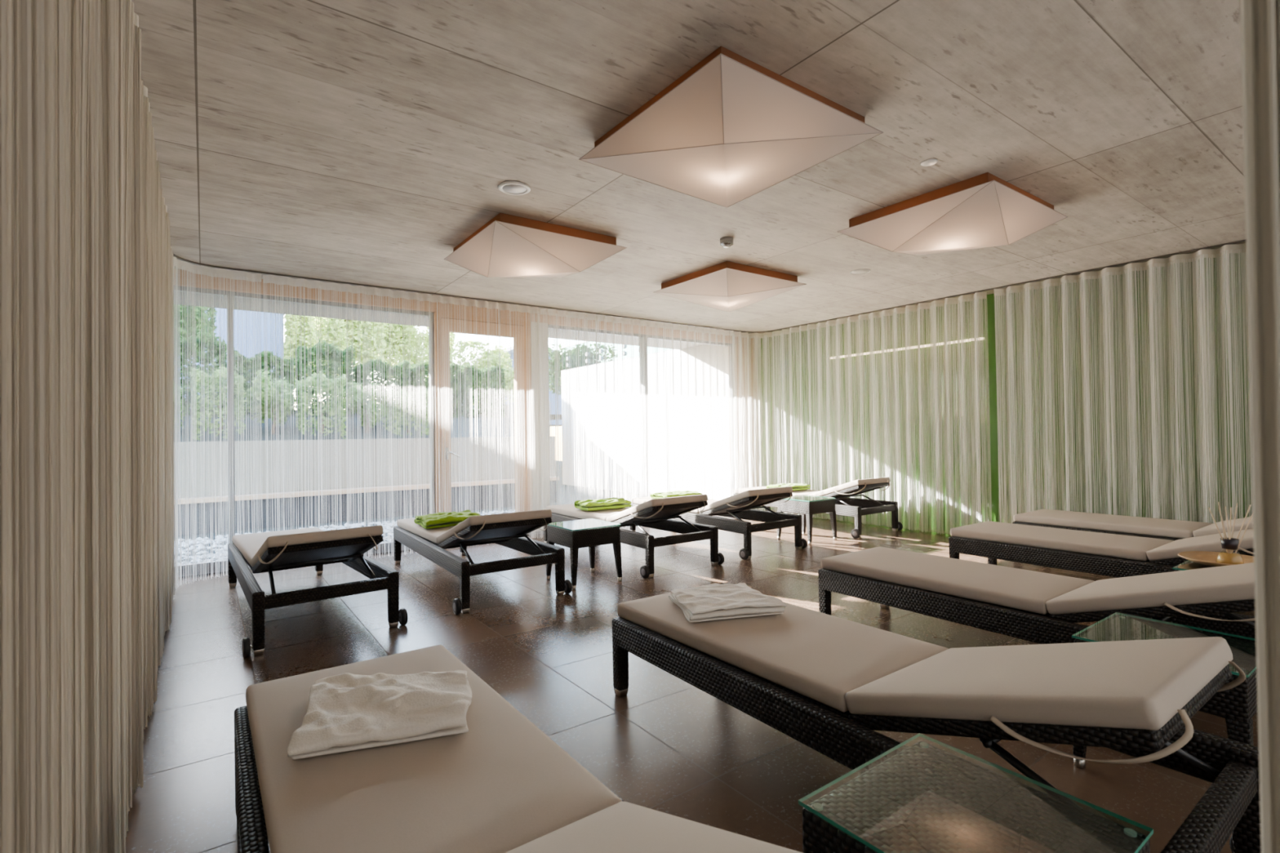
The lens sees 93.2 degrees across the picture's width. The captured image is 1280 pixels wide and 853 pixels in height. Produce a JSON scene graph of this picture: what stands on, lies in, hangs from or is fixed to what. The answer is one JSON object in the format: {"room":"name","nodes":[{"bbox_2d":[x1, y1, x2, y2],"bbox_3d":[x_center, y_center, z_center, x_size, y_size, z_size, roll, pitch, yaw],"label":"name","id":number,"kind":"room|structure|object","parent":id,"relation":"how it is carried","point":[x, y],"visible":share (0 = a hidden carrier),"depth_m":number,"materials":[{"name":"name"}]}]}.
{"room":"spa","nodes":[
{"label":"spa","id":0,"kind":"room"},
{"bbox_2d":[531,321,550,531],"bbox_3d":[-1.294,0.000,7.658,0.230,2.610,0.180,0,-1,-36],"label":"wall","id":1,"kind":"structure","parent":0,"point":[535,328],"depth_m":7.59,"materials":[{"name":"white paint"}]},
{"bbox_2d":[178,531,540,577],"bbox_3d":[-1.393,1.361,7.601,8.110,0.110,0.110,0,-1,-36],"label":"trim","id":2,"kind":"structure","parent":1,"relation":"attached to","point":[402,548],"depth_m":5.71,"materials":[{"name":"grey metal"}]},
{"bbox_2d":[174,285,435,571],"bbox_3d":[-3.508,0.012,6.052,2.880,2.610,0.120,0,-1,-36],"label":"window","id":3,"kind":"structure","parent":2,"relation":"on","point":[231,502],"depth_m":5.75,"materials":[{"name":"grey metal"}]},
{"bbox_2d":[173,268,754,345],"bbox_3d":[-1.416,-1.374,7.612,8.110,0.140,0.160,0,-1,-36],"label":"trim","id":4,"kind":"structure","parent":1,"relation":"attached to","point":[202,280],"depth_m":6.64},
{"bbox_2d":[433,311,532,532],"bbox_3d":[-1.837,0.002,7.206,1.180,2.610,0.239,0,-1,-36],"label":"door","id":5,"kind":"structure","parent":1,"relation":"in","point":[525,478],"depth_m":7.15,"materials":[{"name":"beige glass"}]},
{"bbox_2d":[547,324,733,497],"bbox_3d":[0.152,-0.008,8.687,3.320,2.610,0.120,0,-1,-36],"label":"window","id":6,"kind":"structure","parent":1,"relation":"in","point":[646,469],"depth_m":8.60,"materials":[{"name":"grey metal"}]},
{"bbox_2d":[13,0,1245,333],"bbox_3d":[1.046,-1.667,4.190,8.510,0.300,8.320,0,-1,-36],"label":"ceiling","id":7,"kind":"structure","parent":0,"point":[353,141],"depth_m":3.12,"materials":[{"name":"concrete"}]},
{"bbox_2d":[497,181,530,195],"bbox_3d":[-0.786,-1.490,3.792,0.200,0.011,0.200,0,-1,-36],"label":"ceiling speaker","id":8,"kind":"object","parent":7,"relation":"attached to","point":[513,188],"visible":1,"depth_m":3.78,"materials":[{"name":"white plastic"}]},
{"bbox_2d":[502,184,526,193],"bbox_3d":[-0.786,-1.492,3.792,0.152,0.007,0.152,0,-1,-36],"label":"grille","id":9,"kind":"object","parent":8,"relation":"attached to","point":[506,188],"depth_m":3.79,"materials":[{"name":"grey metal"}]},
{"bbox_2d":[444,213,626,277],"bbox_3d":[-0.863,-1.354,4.892,1.094,0.257,1.094,0,-1,-36],"label":"ceiling lamp","id":10,"kind":"object","parent":7,"relation":"hanging from","point":[507,246],"visible":1,"depth_m":4.62,"materials":[{"name":"white fabric"}]},
{"bbox_2d":[141,79,1245,333],"bbox_3d":[0.769,-1.499,4.782,7.310,0.013,6.410,0,-1,-36],"label":"track","id":11,"kind":"object","parent":7,"relation":"attached to","point":[1241,241],"visible":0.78,"depth_m":6.41,"materials":[{"name":"brown"}]},
{"bbox_2d":[0,0,143,852],"bbox_3d":[-1.104,-0.121,1.155,0.106,2.758,2.564,0,-1,-36],"label":"curtain","id":12,"kind":"object","parent":11,"relation":"hanging from","point":[71,590],"visible":1,"depth_m":1.12,"materials":[{"name":"beige fabric"}]},
{"bbox_2d":[137,80,175,763],"bbox_3d":[-2.820,-0.070,3.541,0.082,2.758,3.203,0,-1,-36],"label":"curtain","id":13,"kind":"object","parent":11,"relation":"hanging from","point":[157,371],"visible":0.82,"depth_m":2.96,"materials":[{"name":"beige fabric"}]},
{"bbox_2d":[171,251,262,589],"bbox_3d":[-3.748,-0.033,5.285,0.248,2.766,0.774,-1,-1,22],"label":"curtain","id":14,"kind":"object","parent":11,"relation":"hanging from","point":[190,268],"visible":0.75,"depth_m":5.36,"materials":[{"name":"white fabric"}]},
{"bbox_2d":[262,275,551,567],"bbox_3d":[-2.297,-0.040,6.480,2.936,2.766,0.072,0,-1,-36],"label":"curtain","id":15,"kind":"object","parent":11,"relation":"hanging from","point":[272,279],"visible":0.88,"depth_m":6.46,"materials":[{"name":"white fabric"}]},
{"bbox_2d":[547,309,731,528],"bbox_3d":[0.130,-0.053,8.229,3.011,2.766,0.074,0,-1,-36],"label":"curtain","id":16,"kind":"object","parent":11,"relation":"hanging from","point":[557,313],"visible":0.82,"depth_m":8.11,"materials":[{"name":"white fabric"}]},
{"bbox_2d":[729,291,991,535],"bbox_3d":[2.812,-0.091,8.139,3.493,2.766,0.611,-1,-1,44],"label":"curtain","id":17,"kind":"object","parent":11,"relation":"hanging from","point":[778,444],"visible":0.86,"depth_m":7.80,"materials":[{"name":"fabric"}]},
{"bbox_2d":[720,236,733,248],"bbox_3d":[0.696,-1.471,4.858,0.110,0.066,0.110,0,-1,-36],"label":"smoke detector","id":18,"kind":"object","parent":7,"relation":"attached to","point":[726,242],"visible":1,"depth_m":4.82,"materials":[{"name":"grey plastic"}]},
{"bbox_2d":[653,261,805,312],"bbox_3d":[0.898,-1.364,6.160,1.094,0.257,1.094,0,-1,-36],"label":"ceiling lamp","id":19,"kind":"object","parent":7,"relation":"hanging from","point":[728,286],"visible":1,"depth_m":5.86,"materials":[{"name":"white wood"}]},
{"bbox_2d":[578,45,883,207],"bbox_3d":[0.437,-1.392,3.105,1.094,0.257,1.094,0,-1,-36],"label":"ceiling lamp","id":20,"kind":"object","parent":7,"relation":"hanging from","point":[731,128],"visible":1,"depth_m":2.82,"materials":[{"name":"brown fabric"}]},
{"bbox_2d":[850,268,870,274],"bbox_3d":[2.148,-1.509,5.904,0.186,0.005,0.186,0,-1,-36],"label":"ceiling speaker","id":21,"kind":"object","parent":7,"relation":"attached to","point":[862,271],"visible":1,"depth_m":5.89,"materials":[{"name":"white plastic"}]},
{"bbox_2d":[920,159,937,166],"bbox_3d":[1.676,-1.530,3.513,0.092,0.005,0.092,0,-1,-36],"label":"cover plate","id":22,"kind":"object","parent":7,"relation":"attached to","point":[927,162],"visible":1,"depth_m":3.51,"materials":[{"name":"white plastic"}]},
{"bbox_2d":[836,172,1067,255],"bbox_3d":[2.213,-1.403,4.335,1.094,0.257,1.094,0,-1,-36],"label":"ceiling lamp","id":23,"kind":"object","parent":7,"relation":"hanging from","point":[985,210],"visible":1,"depth_m":4.08,"materials":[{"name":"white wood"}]},
{"bbox_2d":[994,243,1253,523],"bbox_3d":[4.727,-0.147,5.527,0.116,2.766,2.744,0,-1,-36],"label":"curtain","id":24,"kind":"object","parent":7,"relation":"hanging from","point":[1203,428],"visible":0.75,"depth_m":5.67,"materials":[{"name":"beige fabric"}]},
{"bbox_2d":[1240,0,1279,852],"bbox_3d":[0.510,-0.148,0.341,0.239,2.766,0.036,-1,-1,45],"label":"curtain","id":25,"kind":"object","parent":7,"relation":"hanging from","point":[1260,19],"visible":1,"depth_m":0.42,"materials":[{"name":"beige fabric"}]},
{"bbox_2d":[125,508,1258,852],"bbox_3d":[1.020,1.325,4.249,8.110,0.080,8.150,0,-1,-36],"label":"floor","id":26,"kind":"structure","parent":0,"point":[668,745],"depth_m":3.09,"materials":[{"name":"brown tile"}]},
{"bbox_2d":[227,524,408,657],"bbox_3d":[-2.551,1.002,4.536,0.914,0.670,2.136,0,-1,-39],"label":"sun lounger","id":27,"kind":"object","parent":26,"relation":"on","point":[269,552],"visible":1,"depth_m":3.90,"materials":[{"name":"black wicker"}]},
{"bbox_2d":[232,527,322,567],"bbox_3d":[-2.816,0.940,4.865,0.658,0.080,1.293,0,-1,-39],"label":"seat cushion","id":28,"kind":"object","parent":27,"relation":"on","point":[246,545],"depth_m":4.88,"materials":[{"name":"beige fabric"}]},
{"bbox_2d":[251,524,383,566],"bbox_3d":[-2.174,0.806,4.065,0.658,0.300,0.779,0,-1,-39],"label":"cushion","id":29,"kind":"object","parent":27,"relation":"on","point":[350,544],"depth_m":3.85,"materials":[{"name":"beige fabric"}]},
{"bbox_2d":[393,509,572,614],"bbox_3d":[-1.522,0.997,5.321,0.914,0.670,2.136,0,-1,-36],"label":"sun lounger","id":30,"kind":"object","parent":26,"relation":"on","point":[508,530],"visible":0.91,"depth_m":4.68,"materials":[{"name":"black wicker"}]},
{"bbox_2d":[396,518,454,544],"bbox_3d":[-1.769,0.935,5.663,0.658,0.080,1.293,0,-1,-36],"label":"seat cushion","id":31,"kind":"object","parent":30,"relation":"on","point":[431,535],"depth_m":5.36,"materials":[{"name":"beige fabric"}]},
{"bbox_2d":[413,510,479,528],"bbox_3d":[-1.749,0.840,5.546,0.540,0.099,0.456,0,-1,-36],"label":"towel","id":32,"kind":"object","parent":30,"relation":"on","point":[441,519],"visible":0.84,"depth_m":5.39,"materials":[{"name":"green fabric"}]},
{"bbox_2d":[437,509,551,543],"bbox_3d":[-1.170,0.801,4.831,0.658,0.300,0.779,0,-1,-36],"label":"cushion","id":33,"kind":"object","parent":30,"relation":"on","point":[517,525],"depth_m":4.62,"materials":[{"name":"beige fabric"}]},
{"bbox_2d":[234,644,801,852],"bbox_3d":[-0.426,0.936,1.347,0.914,0.670,2.136,0,-1,-36],"label":"sun lounger","id":34,"kind":"object","parent":26,"relation":"on","point":[502,784],"visible":0.94,"depth_m":1.39,"materials":[{"name":"beige fabric"}]},
{"bbox_2d":[287,670,471,759],"bbox_3d":[-0.732,0.795,1.768,0.468,0.079,0.454,-1,-1,-18],"label":"towel","id":35,"kind":"object","parent":34,"relation":"on","point":[346,712],"visible":1,"depth_m":1.66,"materials":[{"name":"white fabric"}]},
{"bbox_2d":[245,644,622,852],"bbox_3d":[-0.673,0.875,1.690,0.658,0.080,1.293,0,-1,-36],"label":"seat cushion","id":36,"kind":"object","parent":34,"relation":"on","point":[502,784],"depth_m":1.42,"materials":[{"name":"beige fabric"}]},
{"bbox_2d":[506,801,801,852],"bbox_3d":[-0.075,0.741,0.857,0.658,0.300,0.779,0,-1,-36],"label":"cushion","id":37,"kind":"object","parent":34,"relation":"on","point":[605,827],"depth_m":1.13,"materials":[{"name":"beige fabric"}]},
{"bbox_2d":[546,518,622,590],"bbox_3d":[-0.485,1.075,5.192,0.480,0.481,0.479,0,-1,-36],"label":"side table","id":38,"kind":"object","parent":26,"relation":"on","point":[575,535],"visible":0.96,"depth_m":5.07,"materials":[{"name":"black wicker"}]},
{"bbox_2d":[543,493,724,578],"bbox_3d":[-0.198,0.990,6.298,0.914,0.670,2.136,0,-1,-36],"label":"sun lounger","id":39,"kind":"object","parent":26,"relation":"on","point":[655,513],"visible":0.77,"depth_m":5.67,"materials":[{"name":"black wicker"}]},
{"bbox_2d":[546,503,630,523],"bbox_3d":[-0.446,0.928,6.641,0.658,0.080,1.293,0,-1,-36],"label":"seat cushion","id":40,"kind":"object","parent":39,"relation":"on","point":[569,510],"depth_m":6.41,"materials":[{"name":"beige fabric"}]},
{"bbox_2d":[573,497,631,511],"bbox_3d":[-0.394,0.829,6.558,0.582,0.100,0.339,0,-1,-32],"label":"towel","id":41,"kind":"object","parent":39,"relation":"on","point":[614,502],"visible":1,"depth_m":6.46,"materials":[{"name":"green fabric"}]},
{"bbox_2d":[605,493,707,523],"bbox_3d":[0.153,0.794,5.808,0.658,0.300,0.779,0,-1,-36],"label":"cushion","id":42,"kind":"object","parent":39,"relation":"on","point":[651,510],"depth_m":5.60,"materials":[{"name":"beige fabric"}]},
{"bbox_2d":[629,486,807,559],"bbox_3d":[0.775,0.984,6.999,0.914,0.670,2.136,0,-1,-36],"label":"sun lounger","id":43,"kind":"object","parent":26,"relation":"on","point":[740,506],"visible":0.76,"depth_m":6.36,"materials":[{"name":"black wicker"}]},
{"bbox_2d":[631,496,718,513],"bbox_3d":[0.528,0.922,7.342,0.658,0.080,1.293,0,-1,-36],"label":"seat cushion","id":44,"kind":"object","parent":43,"relation":"on","point":[635,501],"depth_m":7.51,"materials":[{"name":"beige fabric"}]},
{"bbox_2d":[649,490,702,498],"bbox_3d":[0.457,0.840,7.446,0.579,0.078,0.382,0,-1,-36],"label":"towel","id":45,"kind":"object","parent":43,"relation":"on","point":[677,493],"visible":0.7,"depth_m":7.36,"materials":[{"name":"green fabric"}]},
{"bbox_2d":[698,486,792,512],"bbox_3d":[1.127,0.789,6.510,0.658,0.300,0.779,0,-1,-36],"label":"cushion","id":46,"kind":"object","parent":43,"relation":"on","point":[748,500],"depth_m":6.31,"materials":[{"name":"beige fabric"}]},
{"bbox_2d":[777,494,836,544],"bbox_3d":[1.918,1.063,6.979,0.480,0.481,0.479,0,-1,-36],"label":"side table","id":47,"kind":"object","parent":26,"relation":"on","point":[806,506],"visible":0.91,"depth_m":6.85,"materials":[{"name":"black wicker"}]},
{"bbox_2d":[733,476,902,538],"bbox_3d":[2.252,0.977,8.081,0.914,0.670,2.136,0,-1,-36],"label":"sun lounger","id":48,"kind":"object","parent":26,"relation":"on","point":[845,505],"visible":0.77,"depth_m":7.41,"materials":[{"name":"black wicker"}]},
{"bbox_2d":[734,486,821,496],"bbox_3d":[2.005,0.914,8.424,0.658,0.080,1.293,0,-1,-36],"label":"seat cushion","id":49,"kind":"object","parent":48,"relation":"on","point":[806,492],"depth_m":8.29,"materials":[{"name":"beige fabric"}]},
{"bbox_2d":[766,483,810,490],"bbox_3d":[2.035,0.826,8.307,0.531,0.080,0.370,0,-1,-36],"label":"towel","id":50,"kind":"object","parent":48,"relation":"on","point":[796,486],"visible":0.66,"depth_m":8.24,"materials":[{"name":"green fabric"}]},
{"bbox_2d":[808,476,890,496],"bbox_3d":[2.603,0.781,7.591,0.658,0.300,0.779,0,-1,-36],"label":"cushion","id":51,"kind":"object","parent":48,"relation":"on","point":[854,488],"depth_m":7.33,"materials":[{"name":"beige fabric"}]},
{"bbox_2d":[612,582,1261,852],"bbox_3d":[0.774,0.930,2.261,0.914,0.670,2.136,0,-1,-36],"label":"sun lounger","id":52,"kind":"object","parent":26,"relation":"on","point":[826,682],"visible":0.89,"depth_m":1.74,"materials":[{"name":"beige fabric"}]},
{"bbox_2d":[668,582,786,622],"bbox_3d":[0.379,0.801,2.803,0.454,0.061,0.413,-1,-1,-14],"label":"towel","id":53,"kind":"object","parent":52,"relation":"on","point":[726,601],"visible":1,"depth_m":2.69,"materials":[{"name":"white fabric"}]},
{"bbox_2d":[617,582,947,712],"bbox_3d":[0.527,0.869,2.603,0.658,0.080,1.293,0,-1,-36],"label":"seat cushion","id":54,"kind":"object","parent":52,"relation":"on","point":[816,658],"depth_m":2.30,"materials":[{"name":"beige fabric"}]},
{"bbox_2d":[844,636,1232,730],"bbox_3d":[1.126,0.735,1.771,0.658,0.300,0.779,0,-1,-36],"label":"cushion","id":55,"kind":"object","parent":52,"relation":"on","point":[1135,685],"depth_m":1.58,"materials":[{"name":"beige fabric"}]},
{"bbox_2d":[798,733,1153,852],"bbox_3d":[0.658,1.014,1.207,0.480,0.481,0.479,0,-1,-36],"label":"side table","id":56,"kind":"object","parent":26,"relation":"on","point":[925,797],"visible":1,"depth_m":1.23,"materials":[{"name":"clear glass"}]},
{"bbox_2d":[817,546,1256,644],"bbox_3d":[2.049,0.924,3.228,0.914,0.670,2.136,0,-1,-36],"label":"sun lounger","id":57,"kind":"object","parent":26,"relation":"on","point":[1030,606],"visible":0.84,"depth_m":2.98,"materials":[{"name":"beige fabric"}]},
{"bbox_2d":[820,546,1094,614],"bbox_3d":[1.802,0.862,3.571,0.658,0.080,1.293,0,-1,-36],"label":"seat cushion","id":58,"kind":"object","parent":57,"relation":"on","point":[1031,592],"depth_m":3.36,"materials":[{"name":"beige fabric"}]},
{"bbox_2d":[1045,562,1254,614],"bbox_3d":[2.401,0.729,2.738,0.658,0.300,0.779,0,-1,-36],"label":"cushion","id":59,"kind":"object","parent":57,"relation":"on","point":[1224,589],"depth_m":2.57,"materials":[{"name":"beige fabric"}]},
{"bbox_2d":[948,520,1253,577],"bbox_3d":[3.451,0.917,4.336,0.914,0.670,2.136,0,-1,-36],"label":"sun lounger","id":60,"kind":"object","parent":26,"relation":"on","point":[1112,555],"visible":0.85,"depth_m":4.31,"materials":[{"name":"beige fabric"}]},
{"bbox_2d":[950,520,1173,561],"bbox_3d":[3.204,0.855,4.679,0.658,0.080,1.293,0,-1,-36],"label":"seat cushion","id":61,"kind":"object","parent":60,"relation":"on","point":[1138,548],"depth_m":4.47,"materials":[{"name":"beige fabric"}]},
{"bbox_2d":[1146,528,1253,560],"bbox_3d":[3.802,0.722,3.846,0.658,0.300,0.779,0,-1,-36],"label":"cushion","id":62,"kind":"object","parent":60,"relation":"on","point":[1168,550],"depth_m":3.84,"materials":[{"name":"beige fabric"}]},
{"bbox_2d":[1012,509,1253,541],"bbox_3d":[4.431,0.912,5.079,0.914,0.670,2.136,0,-1,-36],"label":"sun lounger","id":63,"kind":"object","parent":26,"relation":"on","point":[1148,527],"visible":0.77,"depth_m":5.15,"materials":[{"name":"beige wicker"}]},
{"bbox_2d":[1192,516,1253,537],"bbox_3d":[4.783,0.717,4.590,0.658,0.300,0.779,0,-1,-36],"label":"cushion","id":64,"kind":"object","parent":63,"relation":"on","point":[1206,529],"depth_m":4.63,"materials":[{"name":"beige fabric"}]},
{"bbox_2d":[1071,612,1257,768],"bbox_3d":[1.926,1.008,2.185,0.480,0.481,0.479,0,-1,-36],"label":"side table","id":65,"kind":"object","parent":26,"relation":"on","point":[1238,704],"visible":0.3,"depth_m":2.10,"materials":[{"name":"black wicker"}]},
{"bbox_2d":[1172,560,1215,571],"bbox_3d":[3.221,1.002,3.235,0.480,0.481,0.479,0,-1,-36],"label":"side table","id":66,"kind":"object","parent":26,"relation":"on","point":[1191,566],"visible":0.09,"depth_m":3.36,"materials":[{"name":"clear glass"}]},
{"bbox_2d":[1177,551,1253,566],"bbox_3d":[3.215,0.742,3.328,0.390,0.040,0.390,0,-1,-36],"label":"wooden dish","id":67,"kind":"object","parent":66,"relation":"on","point":[1204,557],"visible":0.49,"depth_m":3.43,"materials":[{"name":"brown wood"}]},
{"bbox_2d":[1208,502,1253,564],"bbox_3d":[3.246,0.583,3.313,0.227,0.338,0.115,-1,-1,-16],"label":"reed diffuser","id":68,"kind":"object","parent":67,"relation":"on","point":[1230,543],"visible":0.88,"depth_m":3.29,"materials":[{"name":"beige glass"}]},
{"bbox_2d":[560,253,1251,531],"bbox_3d":[2.521,-0.063,9.384,0.340,2.930,15.080,0,-1,-36],"label":"wall","id":69,"kind":"structure","parent":0,"point":[990,312],"depth_m":7.58,"materials":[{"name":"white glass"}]},
{"bbox_2d":[174,291,704,349],"bbox_3d":[-3.890,-1.663,7.100,22.000,0.405,1.890,0,-1,-36],"label":"roof overhang","id":70,"kind":"object","parent":69,"relation":"attached to","point":[271,307],"depth_m":7.74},
{"bbox_2d":[560,341,676,371],"bbox_3d":[-0.632,-1.750,13.570,0.070,0.625,4.700,0,-1,-36],"label":"glass balustrade","id":71,"kind":"object","parent":69,"relation":"on","point":[624,346],"visible":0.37,"depth_m":13.90,"materials":[{"name":"clear glass"}]},
{"bbox_2d":[728,343,759,496],"bbox_3d":[1.690,-0.016,9.820,0.500,2.610,0.160,0,-1,-36],"label":"trim","id":72,"kind":"structure","parent":69,"relation":"attached to","point":[753,469],"depth_m":9.74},
{"bbox_2d":[831,337,983,359],"bbox_3d":[3.367,-1.004,7.880,0.033,0.025,2.100,0,-1,-36],"label":"wall lamp","id":73,"kind":"object","parent":69,"relation":"attached to","point":[912,347],"visible":0.43,"depth_m":7.72,"materials":[{"name":"beige"}]},
{"label":"outside","id":74,"kind":"structure","parent":0,"visible":0},
{"bbox_2d":[177,460,641,563],"bbox_3d":[-13.729,1.726,19.077,28.000,0.100,32.940,0,-1,-36],"label":"ground","id":75,"kind":"structure","parent":74,"point":[610,493],"depth_m":9.31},
{"bbox_2d":[173,400,555,498],"bbox_3d":[-8.858,0.527,8.369,15.400,1.920,3.450,0,-1,-36],"label":"wall","id":76,"kind":"structure","parent":75,"relation":"on","point":[355,473],"depth_m":9.23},
{"bbox_2d":[173,475,559,535],"bbox_3d":[-6.973,1.208,7.425,13.350,0.485,0.240,0,-1,-36],"label":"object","id":77,"kind":"structure","parent":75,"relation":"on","point":[326,510],"depth_m":9.09,"materials":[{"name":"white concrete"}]},
{"bbox_2d":[177,498,631,564],"bbox_3d":[-2.487,1.388,8.598,7.286,0.049,2.398,0,-1,-36],"label":"pebbles","id":78,"kind":"object","parent":75,"relation":"on","point":[219,552],"visible":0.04,"depth_m":7.38,"materials":[{"name":"white gravel"}]},
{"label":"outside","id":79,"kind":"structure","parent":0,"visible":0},
{"bbox_2d":[177,408,514,441],"bbox_3d":[-8.602,0.008,7.881,15.250,0.600,1.960,0,-1,-36],"label":"bank","id":80,"kind":"object","parent":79,"point":[290,428],"depth_m":10.21,"materials":[{"name":"green plant"}]},
{"bbox_2d":[177,384,186,430],"bbox_3d":[-6.836,-0.234,8.590,0.669,0.901,0.853,0,-1,-36],"label":"shrub","id":81,"kind":"object","parent":80,"relation":"on","point":[180,388],"visible":0.04,"depth_m":8.84,"materials":[{"name":"green plant"}]},
{"bbox_2d":[173,329,227,416],"bbox_3d":[-7.281,-0.814,9.873,0.977,1.560,0.748,0,-1,-36],"label":"plant","id":82,"kind":"object","parent":80,"relation":"on","point":[215,355],"visible":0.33,"depth_m":9.75,"materials":[{"name":"green plant"}]},
{"bbox_2d":[188,365,247,439],"bbox_3d":[-6.285,-0.316,9.033,0.713,1.148,0.925,0,-1,-36],"label":"shrub","id":83,"kind":"object","parent":80,"relation":"on","point":[212,388],"visible":0.52,"depth_m":8.77,"materials":[{"name":"green plant"}]},
{"bbox_2d":[234,350,296,417],"bbox_3d":[-6.495,-0.676,10.432,0.982,1.254,0.756,0,-1,-36],"label":"plant","id":84,"kind":"object","parent":80,"relation":"on","point":[247,362],"visible":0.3,"depth_m":10.21,"materials":[{"name":"green plant"}]},
{"bbox_2d":[244,369,295,434],"bbox_3d":[-5.736,-0.326,9.417,0.696,1.071,0.919,0,-1,-36],"label":"shrub","id":85,"kind":"object","parent":80,"relation":"on","point":[267,408],"visible":0.8,"depth_m":9.32,"materials":[{"name":"green plant"}]},
{"bbox_2d":[293,371,348,439],"bbox_3d":[-5.183,-0.331,9.836,0.712,1.086,0.935,0,-1,-36],"label":"shrub","id":86,"kind":"object","parent":80,"relation":"on","point":[308,383],"visible":0.73,"depth_m":9.62,"materials":[{"name":"green plant"}]},
{"bbox_2d":[293,339,355,417],"bbox_3d":[-5.715,-0.789,11.002,0.976,1.542,0.746,0,-1,-36],"label":"plant","id":87,"kind":"object","parent":80,"relation":"on","point":[308,353],"visible":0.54,"depth_m":10.80,"materials":[{"name":"green plant"}]},
{"bbox_2d":[343,382,391,433],"bbox_3d":[-4.632,-0.270,10.226,0.718,0.948,0.937,0,-1,-36],"label":"shrub","id":88,"kind":"object","parent":80,"relation":"on","point":[353,393],"visible":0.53,"depth_m":10.18,"materials":[{"name":"green plant"}]},
{"bbox_2d":[352,358,411,417],"bbox_3d":[-4.931,-0.682,11.562,0.977,1.253,0.748,0,-1,-36],"label":"plant","id":89,"kind":"object","parent":80,"relation":"on","point":[380,365],"visible":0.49,"depth_m":11.36,"materials":[{"name":"green plant"}]},
{"bbox_2d":[381,387,429,436],"bbox_3d":[-4.079,-0.228,10.625,0.712,0.897,0.928,0,-1,-36],"label":"shrub","id":90,"kind":"object","parent":80,"relation":"on","point":[413,398],"visible":0.55,"depth_m":10.39,"materials":[{"name":"green plant"}]},
{"bbox_2d":[407,360,461,417],"bbox_3d":[-4.146,-0.684,12.129,0.972,1.225,0.748,0,-1,-36],"label":"plant","id":91,"kind":"object","parent":80,"relation":"on","point":[424,366],"visible":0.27,"depth_m":12.03,"materials":[{"name":"green plant"}]},
{"bbox_2d":[453,364,506,418],"bbox_3d":[-3.364,-0.672,12.691,0.981,1.257,0.747,0,-1,-36],"label":"plant","id":92,"kind":"object","parent":80,"relation":"on","point":[494,406],"visible":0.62,"depth_m":12.45,"materials":[{"name":"green plant"}]},
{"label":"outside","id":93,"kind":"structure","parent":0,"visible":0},
{"bbox_2d":[550,414,561,419],"bbox_3d":[-15.317,-0.268,21.267,28.000,0.460,27.600,0,-1,-36],"label":"ground","id":94,"kind":"structure","parent":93,"point":[550,415],"depth_m":19.35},
{"bbox_2d":[173,304,217,361],"bbox_3d":[-9.899,-1.829,12.012,2.519,3.209,2.228,0,-1,-36],"label":"broad tree","id":95,"kind":"object","parent":94,"relation":"on","point":[199,313],"visible":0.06,"depth_m":11.84,"materials":[{"name":"green plant"}]},
{"bbox_2d":[177,307,284,408],"bbox_3d":[-19.006,-4.108,15.981,16.070,8.000,8.800,0,-1,-36],"label":"house","id":96,"kind":"structure","parent":94,"relation":"on","point":[220,331],"depth_m":16.89,"materials":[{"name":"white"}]},
{"bbox_2d":[283,314,317,389],"bbox_3d":[-9.364,-2.092,16.724,0.912,3.426,1.002,0,-1,-36],"label":"broad tree","id":97,"kind":"object","parent":94,"relation":"on","point":[310,335],"visible":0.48,"depth_m":16.56,"materials":[{"name":"green plant"}]},
{"bbox_2d":[284,316,386,381],"bbox_3d":[-10.966,-2.684,21.620,3.496,4.766,2.514,0,-1,-36],"label":"broad tree","id":98,"kind":"object","parent":94,"relation":"on","point":[343,340],"visible":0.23,"depth_m":21.62,"materials":[{"name":"green plant"}]},
{"bbox_2d":[374,323,455,392],"bbox_3d":[-10.091,-2.709,25.822,4.275,4.889,2.705,0,-1,-36],"label":"broad tree","id":99,"kind":"object","parent":94,"relation":"on","point":[401,332],"visible":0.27,"depth_m":25.02,"materials":[{"name":"green plant"}]},
{"bbox_2d":[452,340,514,406],"bbox_3d":[-6.258,-1.966,25.436,3.061,3.290,2.254,-1,-1,8],"label":"broad tree","id":100,"kind":"object","parent":94,"relation":"on","point":[483,358],"visible":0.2,"depth_m":25.01,"materials":[{"name":"green plant"}]},
{"bbox_2d":[428,346,563,426],"bbox_3d":[-7.893,-2.319,36.269,8.600,4.580,8.800,0,-1,-36],"label":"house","id":101,"kind":"structure","parent":94,"relation":"on","point":[511,353],"depth_m":33.53,"materials":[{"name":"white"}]},
{"bbox_2d":[548,342,617,395],"bbox_3d":[-2.694,-1.960,25.289,3.680,3.178,2.574,0,-1,-36],"label":"broad tree","id":102,"kind":"object","parent":94,"relation":"on","point":[581,348],"visible":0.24,"depth_m":24.76,"materials":[{"name":"green plant"}]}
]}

